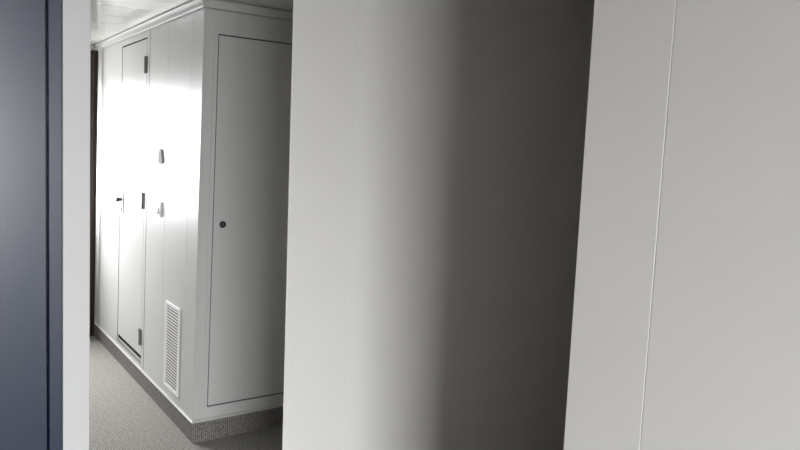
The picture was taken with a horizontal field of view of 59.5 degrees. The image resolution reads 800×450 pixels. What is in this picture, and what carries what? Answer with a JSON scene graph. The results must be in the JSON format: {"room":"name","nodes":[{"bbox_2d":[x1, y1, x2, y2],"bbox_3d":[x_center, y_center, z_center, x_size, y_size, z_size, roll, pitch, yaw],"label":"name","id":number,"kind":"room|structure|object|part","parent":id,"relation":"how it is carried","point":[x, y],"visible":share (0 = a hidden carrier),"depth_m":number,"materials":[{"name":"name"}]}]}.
{"room":"ship interior","nodes":[
{"label":"ship interior","id":0,"kind":"room"},
{"bbox_2d":[62,0,90,449],"bbox_3d":[-0.784,0.202,1.568,0.064,2.100,0.600,-2,7,-35],"label":"wall partition","id":1,"kind":"structure","parent":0,"point":[76,14],"depth_m":1.30,"materials":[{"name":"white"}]},
{"bbox_2d":[89,336,282,449],"bbox_3d":[0.367,1.332,1.806,6.000,0.100,8.820,-2,7,-35],"label":"floor","id":2,"kind":"structure","parent":0,"point":[122,416],"depth_m":3.60,"materials":[{"name":"grey carpet"}]},
{"bbox_2d":[0,0,61,449],"bbox_3d":[-1.080,0.232,1.358,0.696,2.060,0.588,-2,7,-35],"label":"door","id":3,"kind":"structure","parent":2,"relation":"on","point":[30,30],"depth_m":1.26,"materials":[{"name":"blue laminate"}]},
{"bbox_2d":[94,8,292,420],"bbox_3d":[-0.346,-0.140,5.046,3.048,2.037,2.213,-2,7,-35],"label":"wall","id":4,"kind":"structure","parent":0,"point":[180,51],"depth_m":3.61,"materials":[{"name":"white paint"}]},
{"bbox_2d":[116,37,147,362],"bbox_3d":[-1.625,-0.153,4.259,0.094,1.886,0.583,-2,7,-35],"label":"door","id":5,"kind":"structure","parent":4,"relation":"in","point":[135,58],"depth_m":4.24,"materials":[{"name":"white paint"}]},
{"bbox_3d":[-1.760,-0.145,4.434,0.006,0.156,0.057,-2,7,-35],"label":"lock plate","id":6,"kind":"part","parent":5,"relation":"part of","materials":[{"name":"white plastic"}]},
{"bbox_3d":[-1.687,0.773,4.351,0.012,0.020,0.567,-2,7,-35],"label":"sill","id":7,"kind":"part","parent":5,"relation":"part of","materials":[{"name":"white metal"}]},
{"bbox_2d":[154,201,162,216],"bbox_3d":[-1.303,-0.086,3.766,0.027,0.078,0.080,-2,7,-35],"label":"light switch","id":8,"kind":"object","parent":4,"relation":"attached to","point":[158,210],"visible":1,"depth_m":3.75,"materials":[{"name":"white plastic"}]},
{"bbox_2d":[158,149,163,163],"bbox_3d":[-1.278,-0.367,3.741,0.010,0.078,0.090,-2,7,-35],"label":"fitting","id":9,"kind":"object","parent":4,"relation":"attached to","point":[160,156],"visible":1,"depth_m":3.73,"materials":[{"name":"grey plastic"}]},
{"bbox_2d":[163,300,180,396],"bbox_3d":[-1.178,0.634,3.614,0.017,0.454,0.232,-2,7,-35],"label":"air vent","id":10,"kind":"object","parent":4,"relation":"in","point":[172,313],"visible":1,"depth_m":3.61,"materials":[{"name":"white plastic"}]},
{"bbox_2d":[94,324,282,442],"bbox_3d":[-0.361,0.841,5.169,3.111,0.100,2.213,-2,7,-35],"label":"baseboard","id":11,"kind":"structure","parent":4,"relation":"attached to","point":[212,429],"depth_m":3.58,"materials":[{"name":"carpet"}]},
{"bbox_2d":[94,321,282,423],"bbox_3d":[-0.360,0.786,5.157,3.120,0.012,2.222,-2,7,-35],"label":"ledge","id":12,"kind":"object","parent":4,"relation":"attached to","point":[179,409],"visible":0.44,"depth_m":3.60,"materials":[{"name":"white paint"}]},
{"bbox_2d":[94,0,292,50],"bbox_3d":[-0.266,-1.173,4.945,3.103,0.040,2.240,-2,7,-35],"label":"crown molding","id":13,"kind":"structure","parent":4,"relation":"attached to","point":[195,5],"depth_m":3.38,"materials":[{"name":"white paint"}]},
{"bbox_2d":[203,26,291,411],"bbox_3d":[-0.666,-0.015,3.495,0.640,1.833,0.037,-2,7,-35],"label":"door","id":14,"kind":"structure","parent":4,"relation":"in","point":[244,353],"depth_m":3.42,"materials":[{"name":"white paint"}]},
{"bbox_3d":[-2.795,-1.189,4.353,1.715,0.016,0.016,-2,7,-35],"label":"rail","id":15,"kind":"object","parent":4,"relation":"attached to","visible":0},
{"bbox_2d":[90,50,97,336],"bbox_3d":[-2.172,-0.203,4.926,0.099,2.015,0.030,-2,7,-35],"label":"curtain","id":16,"kind":"object","parent":15,"relation":"hanging from","point":[94,54],"visible":0.62,"depth_m":4.91,"materials":[{"name":"brown fabric"}]},
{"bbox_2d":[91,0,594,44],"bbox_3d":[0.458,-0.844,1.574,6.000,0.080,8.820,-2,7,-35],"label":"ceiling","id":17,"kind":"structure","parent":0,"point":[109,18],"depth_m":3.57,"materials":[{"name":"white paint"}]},
{"bbox_2d":[282,0,593,449],"bbox_3d":[0.921,0.096,3.228,3.197,2.100,0.070,-2,7,-35],"label":"wall","id":18,"kind":"structure","parent":0,"point":[436,155],"depth_m":2.61,"materials":[{"name":"white paint"}]},
{"bbox_2d":[564,0,799,449],"bbox_3d":[2.792,0.454,0.612,3.150,2.100,4.097,-2,7,-35],"label":"wall","id":19,"kind":"structure","parent":0,"point":[685,335],"depth_m":1.15,"materials":[{"name":"white paint"}]}
]}

